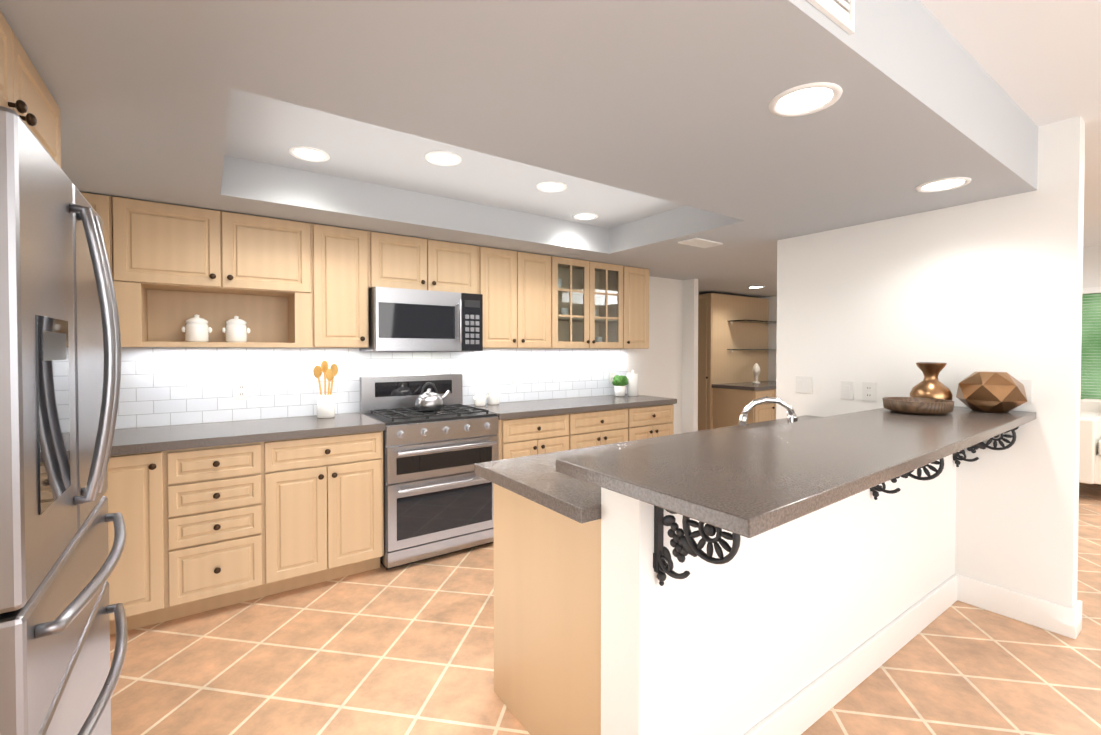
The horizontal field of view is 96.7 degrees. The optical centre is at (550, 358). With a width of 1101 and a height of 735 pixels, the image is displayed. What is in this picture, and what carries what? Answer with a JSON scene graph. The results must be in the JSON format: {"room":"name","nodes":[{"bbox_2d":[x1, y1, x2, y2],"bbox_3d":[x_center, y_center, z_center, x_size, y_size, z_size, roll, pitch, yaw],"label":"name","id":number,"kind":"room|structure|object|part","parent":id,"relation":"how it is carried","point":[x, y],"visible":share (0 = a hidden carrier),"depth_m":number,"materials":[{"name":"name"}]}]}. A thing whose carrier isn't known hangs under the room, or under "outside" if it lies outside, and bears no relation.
{"room":"kitchen","nodes":[
{"label":"kitchen","id":0,"kind":"room"},
{"bbox_2d":[0,11,60,167],"bbox_3d":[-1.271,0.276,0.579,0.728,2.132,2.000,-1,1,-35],"label":"upper cabinet","id":1,"kind":"object","parent":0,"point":[26,95],"visible":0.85,"depth_m":1.26,"materials":[{"name":"brown wood"}]},
{"bbox_2d":[124,276,682,433],"bbox_3d":[-0.816,0.222,3.915,5.510,2.134,0.100,-1,1,-35],"label":"wall","id":2,"kind":"structure","parent":0,"point":[656,365],"depth_m":5.27,"materials":[{"name":"white paint"}]},
{"bbox_2d":[80,192,127,347],"bbox_3d":[-2.481,-0.439,2.473,0.435,0.762,0.328,-1,1,-35],"label":"upper cabinet","id":3,"kind":"object","parent":2,"relation":"attached to","point":[104,206],"depth_m":2.47,"materials":[{"name":"brown wood"}]},
{"bbox_2d":[116,197,315,299],"bbox_3d":[-1.927,-0.610,2.859,0.913,0.432,0.328,-1,1,-35],"label":"upper cabinet","id":4,"kind":"object","parent":2,"relation":"attached to","point":[161,247],"depth_m":2.71,"materials":[{"name":"brown wood"}]},
{"bbox_2d":[181,314,211,341],"bbox_3d":[-2.026,-0.172,2.804,0.109,0.160,0.109,0,1,10],"label":"jar","id":5,"kind":"object","parent":4,"relation":"in","point":[196,328],"depth_m":2.76,"materials":[{"name":"white ceramic"}]},
{"bbox_2d":[222,316,249,341],"bbox_3d":[-1.870,-0.174,2.913,0.109,0.160,0.109,0,1,10],"label":"jar","id":6,"kind":"object","parent":4,"relation":"in","point":[235,330],"depth_m":2.87,"materials":[{"name":"white ceramic"}]},
{"bbox_2d":[234,381,248,399],"bbox_3d":[-1.930,0.203,3.056,0.075,0.115,0.008,-1,1,-35],"label":"outlet","id":7,"kind":"object","parent":2,"relation":"attached to","point":[241,390],"visible":1,"depth_m":3.05,"materials":[{"name":"white plastic"}]},
{"bbox_2d":[300,224,371,351],"bbox_3d":[-1.413,-0.451,3.222,0.340,0.762,0.328,-1,1,-35],"label":"upper cabinet","id":8,"kind":"object","parent":2,"relation":"attached to","point":[335,319],"depth_m":3.08,"materials":[{"name":"brown wood"}]},
{"bbox_2d":[372,232,479,293],"bbox_3d":[-0.950,-0.653,3.544,0.792,0.367,0.328,-1,1,-35],"label":"upper cabinet","id":9,"kind":"object","parent":2,"relation":"attached to","point":[405,262],"depth_m":3.40,"materials":[{"name":"brown wood"}]},
{"bbox_2d":[359,287,482,351],"bbox_3d":[-0.905,-0.257,3.486,0.764,0.418,0.463,-1,1,-35],"label":"microwave","id":10,"kind":"object","parent":9,"relation":"attached to","point":[406,320],"visible":1,"depth_m":3.31,"materials":[{"name":"silver metal"}]},
{"bbox_2d":[474,246,559,351],"bbox_3d":[-0.329,-0.463,3.983,0.723,0.762,0.328,-1,1,-35],"label":"upper cabinet","id":11,"kind":"object","parent":2,"relation":"attached to","point":[520,291],"depth_m":3.85,"materials":[{"name":"brown wood"}]},
{"bbox_2d":[609,370,614,381],"bbox_3d":[0.608,0.175,4.836,0.075,0.115,0.008,-1,1,-35],"label":"outlet","id":12,"kind":"object","parent":2,"relation":"attached to","point":[611,374],"visible":0.98,"depth_m":4.83,"materials":[{"name":"white plastic"}]},
{"bbox_2d":[592,264,648,351],"bbox_3d":[0.692,-0.474,4.699,0.404,0.762,0.328,-1,1,-35],"label":"upper cabinet","id":13,"kind":"object","parent":2,"relation":"attached to","point":[620,294],"depth_m":4.53,"materials":[{"name":"brown wood"}]},
{"bbox_2d":[0,0,1037,297],"bbox_3d":[0.366,-1.004,4.335,7.950,0.306,5.500,-1,1,-35],"label":"ceiling","id":14,"kind":"structure","parent":0,"point":[650,132],"depth_m":1.70,"materials":[{"name":"grey paint"}]},
{"bbox_2d":[289,146,329,161],"bbox_3d":[-1.203,-1.017,2.445,0.186,0.007,0.186,-1,1,-35],"label":"recessed light","id":15,"kind":"object","parent":14,"relation":"in","point":[310,154],"visible":1,"depth_m":2.44,"materials":[{"name":"white"}]},
{"bbox_2d":[425,151,461,165],"bbox_3d":[-0.547,-1.018,2.500,0.186,0.007,0.186,-1,1,-35],"label":"recessed light","id":16,"kind":"object","parent":14,"relation":"in","point":[442,158],"visible":1,"depth_m":2.50,"materials":[{"name":"white"}]},
{"bbox_2d":[536,181,566,191],"bbox_3d":[0.007,-1.025,2.931,0.186,0.007,0.186,-1,1,-35],"label":"recessed light","id":17,"kind":"object","parent":14,"relation":"in","point":[551,186],"visible":1,"depth_m":2.92,"materials":[{"name":"white"}]},
{"bbox_2d":[573,213,597,219],"bbox_3d":[0.255,-1.035,3.578,0.186,0.007,0.186,-1,1,-35],"label":"recessed light","id":18,"kind":"object","parent":14,"relation":"in","point":[585,216],"visible":1,"depth_m":3.58,"materials":[{"name":"white"}]},
{"bbox_2d":[678,238,722,247],"bbox_3d":[1.083,-0.832,3.533,0.300,0.011,0.160,-1,1,-35],"label":"ceiling vent","id":19,"kind":"object","parent":14,"relation":"in","point":[700,242],"visible":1,"depth_m":3.52,"materials":[{"name":"white"}]},
{"bbox_2d":[747,286,764,288],"bbox_3d":[2.525,-0.873,6.022,0.206,0.007,0.206,-1,1,-35],"label":"recessed light","id":20,"kind":"object","parent":14,"relation":"in","point":[753,287],"visible":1,"depth_m":6.03,"materials":[{"name":"white"}]},
{"bbox_2d":[768,82,842,116],"bbox_3d":[0.792,-0.803,1.528,0.206,0.007,0.206,-1,1,-35],"label":"recessed light","id":21,"kind":"object","parent":14,"relation":"in","point":[805,99],"visible":1,"depth_m":1.52,"materials":[{"name":"white"}]},
{"bbox_2d":[806,0,854,34],"bbox_3d":[0.615,-0.956,1.142,0.390,0.250,0.011,-1,1,-35],"label":"ceiling vent","id":22,"kind":"object","parent":14,"relation":"in","point":[840,13],"visible":1,"depth_m":1.21,"materials":[{"name":"white metal"}]},
{"bbox_2d":[916,177,971,192],"bbox_3d":[1.848,-0.815,2.304,0.206,0.007,0.206,-1,1,-35],"label":"recessed light","id":23,"kind":"object","parent":14,"relation":"in","point":[943,184],"visible":1,"depth_m":2.30,"materials":[{"name":"white"}]},
{"bbox_2d":[110,483,1100,734],"bbox_3d":[1.123,1.344,2.031,12.200,0.050,10.400,-1,1,-35],"label":"floor","id":24,"kind":"structure","parent":0,"point":[408,649],"depth_m":2.08,"materials":[{"name":"tile"}]},
{"bbox_2d":[0,106,127,734],"bbox_3d":[-1.485,0.439,1.048,0.858,1.790,0.910,-1,1,-35],"label":"refrigerator","id":25,"kind":"object","parent":24,"relation":"on","point":[60,358],"visible":1,"depth_m":1.04,"materials":[{"name":"silver metal"}]},
{"bbox_3d":[-1.168,0.221,1.268,0.083,1.204,0.796,-1,1,-35],"label":"handle","id":26,"kind":"part","parent":25,"relation":"part of","materials":[{"name":"silver metal"}]},
{"bbox_2d":[103,452,171,634],"bbox_3d":[-2.170,0.877,2.529,0.321,0.869,0.628,-1,1,-35],"label":"base cabinet","id":27,"kind":"object","parent":24,"relation":"on","point":[137,489],"depth_m":2.31,"materials":[{"name":"brown wood"}]},
{"bbox_2d":[168,444,267,619],"bbox_3d":[-1.871,0.873,2.738,0.409,0.869,0.628,-1,1,-35],"label":"base cabinet","id":28,"kind":"object","parent":24,"relation":"on","point":[238,502],"depth_m":2.49,"materials":[{"name":"brown wood"}]},
{"bbox_2d":[268,432,383,595],"bbox_3d":[-1.444,0.869,3.038,0.634,0.869,0.628,-1,1,-35],"label":"base cabinet","id":29,"kind":"object","parent":24,"relation":"on","point":[326,495],"depth_m":2.78,"materials":[{"name":"brown wood"}]},
{"bbox_2d":[110,412,384,455],"bbox_3d":[-1.975,0.417,2.647,1.948,0.043,0.646,-1,1,-35],"label":"countertop","id":30,"kind":"structure","parent":29,"relation":"on","point":[217,433],"depth_m":2.68,"materials":[{"name":"grey stone"}]},
{"bbox_2d":[313,360,337,417],"bbox_3d":[-1.468,0.200,3.199,0.146,0.372,0.113,-1,1,-35],"label":"utensil crock","id":31,"kind":"object","parent":30,"relation":"on","point":[325,405],"visible":1,"depth_m":3.17,"materials":[{"name":"white ceramic"}]},
{"bbox_2d":[360,374,498,569],"bbox_3d":[-0.836,0.715,3.402,0.764,1.165,0.704,-1,1,-35],"label":"range","id":32,"kind":"object","parent":24,"relation":"on","point":[438,496],"visible":0.9,"depth_m":3.17,"materials":[{"name":"silver metal"}]},
{"bbox_2d":[415,382,450,410],"bbox_3d":[-0.818,0.262,3.426,0.254,0.193,0.190,-1,1,-35],"label":"kettle","id":33,"kind":"object","parent":32,"relation":"on","point":[428,400],"visible":0.98,"depth_m":3.35,"materials":[{"name":"silver metal"}]},
{"bbox_2d":[496,412,571,459],"bbox_3d":[-0.287,0.856,3.849,0.625,0.869,0.628,-1,1,-35],"label":"base cabinet","id":34,"kind":"object","parent":24,"relation":"on","point":[533,435],"depth_m":3.58,"materials":[{"name":"brown wood"}]},
{"bbox_2d":[463,392,675,419],"bbox_3d":[0.214,0.393,4.183,1.840,0.043,0.646,-1,1,-35],"label":"countertop","id":35,"kind":"structure","parent":34,"relation":"on","point":[507,409],"depth_m":3.97,"materials":[{"name":"grey stone"}]},
{"bbox_2d":[612,375,627,395],"bbox_3d":[0.666,0.261,4.701,0.157,0.203,0.150,-1,1,-35],"label":"plant pot","id":36,"kind":"object","parent":35,"relation":"on","point":[619,383],"visible":1,"depth_m":4.65,"materials":[{"name":"white ceramic"}]},
{"bbox_2d":[627,370,637,395],"bbox_3d":[0.797,0.238,4.742,0.104,0.246,0.104,-1,1,-35],"label":"roll","id":37,"kind":"object","parent":35,"relation":"on","point":[632,386],"visible":1,"depth_m":4.70,"materials":[{"name":"white paper"}]},
{"bbox_2d":[572,408,631,448],"bbox_3d":[0.225,0.850,4.209,0.626,0.869,0.628,-1,1,-35],"label":"base cabinet","id":38,"kind":"object","parent":24,"relation":"on","point":[589,429],"depth_m":3.95,"materials":[{"name":"brown wood"}]},
{"bbox_2d":[632,404,673,440],"bbox_3d":[0.716,0.845,4.553,0.574,0.869,0.628,-1,1,-35],"label":"base cabinet","id":39,"kind":"object","parent":24,"relation":"on","point":[658,421],"depth_m":4.30,"materials":[{"name":"brown wood"}]},
{"bbox_2d":[698,293,775,430],"bbox_3d":[2.660,0.197,6.653,1.348,2.100,1.090,-1,1,-35],"label":"built-in cabinet","id":40,"kind":"object","parent":24,"relation":"on","point":[728,390],"visible":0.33,"depth_m":6.47,"materials":[{"name":"brown wood"}]},
{"bbox_2d":[727,320,776,351],"bbox_3d":[2.841,-0.295,6.710,0.977,0.422,0.267,-1,1,-35],"label":"glass shelf","id":41,"kind":"object","parent":40,"relation":"in","point":[766,323],"visible":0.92,"depth_m":6.72,"materials":[{"name":"clear glass"}]},
{"bbox_2d":[752,363,759,383],"bbox_3d":[2.727,0.199,6.491,0.127,0.270,0.112,-1,1,-35],"label":"figurine","id":42,"kind":"object","parent":40,"relation":"on","point":[756,370],"visible":1,"depth_m":6.47,"materials":[{"name":"beige ceramic"}]},
{"bbox_2d":[490,433,986,734],"bbox_3d":[1.010,0.876,2.265,2.402,0.879,0.937,-1,1,-35],"label":"kitchen island","id":43,"kind":"object","parent":24,"relation":"on","point":[744,479],"depth_m":1.50,"materials":[{"name":"maple"},{"name":"gray granite"}]},
{"bbox_2d":[475,415,922,524],"bbox_3d":[0.909,0.422,2.335,2.477,0.043,0.663,-1,1,-35],"label":"island countertop","id":44,"kind":"structure","parent":43,"relation":"on","point":[568,483],"depth_m":1.51,"materials":[{"name":"grey stone"}]},
{"bbox_2d":[739,397,797,425],"bbox_3d":[1.020,0.289,2.264,0.246,0.223,0.187,-1,1,-35],"label":"faucet","id":45,"kind":"object","parent":44,"relation":"on","point":[791,415],"depth_m":2.25,"materials":[{"name":"silver metal"}]},
{"bbox_2d":[882,397,953,414],"bbox_3d":[1.782,0.231,2.379,0.280,0.062,0.280,-1,1,-35],"label":"bowl","id":46,"kind":"object","parent":44,"relation":"on","point":[919,406],"visible":1,"depth_m":2.29,"materials":[{"name":"brown wood"}]},
{"bbox_2d":[910,362,952,399],"bbox_3d":[1.967,0.141,2.532,0.176,0.238,0.176,-1,1,-35],"label":"vase","id":47,"kind":"object","parent":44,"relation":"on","point":[930,385],"visible":0.75,"depth_m":2.49,"materials":[{"name":"brown metal"}]},
{"bbox_2d":[956,371,1026,412],"bbox_3d":[2.178,0.164,2.423,0.250,0.195,0.270,-1,1,-35],"label":"vase","id":48,"kind":"object","parent":43,"relation":"on","point":[993,392],"visible":1,"depth_m":2.35,"materials":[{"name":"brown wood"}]},
{"bbox_2d":[1079,399,1100,484],"bbox_3d":[5.750,0.816,3.846,0.970,0.950,2.270,-1,1,-35],"label":"sofa","id":49,"kind":"object","parent":24,"relation":"on","point":[1090,445],"visible":0.67,"depth_m":4.38,"materials":[{"name":"white fabric"}]},
{"bbox_2d":[682,279,697,432],"bbox_3d":[0.830,0.183,6.426,0.070,2.134,2.640,-1,1,-35],"label":"wall","id":50,"kind":"structure","parent":0,"point":[690,356],"depth_m":5.37,"materials":[{"name":"white paint"}]},
{"bbox_2d":[760,296,776,380],"bbox_3d":[2.976,0.014,7.465,0.100,2.440,3.400,-1,1,-35],"label":"wall","id":51,"kind":"structure","parent":0,"point":[772,342],"depth_m":7.05,"materials":[{"name":"white paint"}]},
{"bbox_2d":[601,454,955,734],"bbox_3d":[1.173,0.812,2.028,2.409,1.013,0.150,-1,1,-35],"label":"wall","id":52,"kind":"structure","parent":0,"point":[755,630],"depth_m":1.57,"materials":[{"name":"white paint"}]},
{"bbox_2d":[744,574,959,734],"bbox_3d":[1.214,1.250,1.964,2.426,0.140,0.020,-1,1,-35],"label":"baseboard","id":53,"kind":"structure","parent":52,"relation":"attached to","point":[805,709],"depth_m":1.95,"materials":[{"name":"white wood"}]},
{"bbox_2d":[776,116,1084,607],"bbox_3d":[2.079,0.085,2.921,0.130,2.440,1.470,-1,1,-35],"label":"wall","id":54,"kind":"structure","parent":0,"point":[963,291],"depth_m":2.56,"materials":[{"name":"white paint"}]},
{"bbox_2d":[960,575,1081,638],"bbox_3d":[2.338,1.242,2.460,0.024,0.140,0.420,-1,1,-35],"label":"baseboard","id":55,"kind":"structure","parent":54,"relation":"attached to","point":[1066,621],"depth_m":2.43,"materials":[{"name":"white wood"}]},
{"bbox_2d":[920,0,1100,246],"bbox_3d":[1.123,-1.181,1.992,12.200,0.120,10.400,-1,1,-35],"label":"ceiling","id":56,"kind":"structure","parent":0,"point":[1039,61],"depth_m":1.81,"materials":[{"name":"white paint"}]},
{"bbox_2d":[1082,245,1100,294],"bbox_3d":[6.671,0.072,3.766,0.100,2.440,6.900,-1,1,-35],"label":"wall","id":57,"kind":"structure","parent":0,"point":[1091,266],"depth_m":5.11,"materials":[{"name":"white paint"}]},
{"bbox_2d":[1081,287,1100,397],"bbox_3d":[6.143,0.006,4.445,0.076,1.470,1.920,-1,1,-35],"label":"window","id":58,"kind":"structure","parent":57,"relation":"in","point":[1094,290],"depth_m":5.12,"materials":[{"name":"white"}]},
{"label":"outside","id":59,"kind":"structure","parent":0,"visible":0},
{"bbox_2d":[1081,294,1100,398],"bbox_3d":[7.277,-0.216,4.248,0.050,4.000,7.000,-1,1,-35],"label":"garden","id":60,"kind":"object","parent":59,"point":[1094,328],"depth_m":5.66,"materials":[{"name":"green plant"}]}
]}

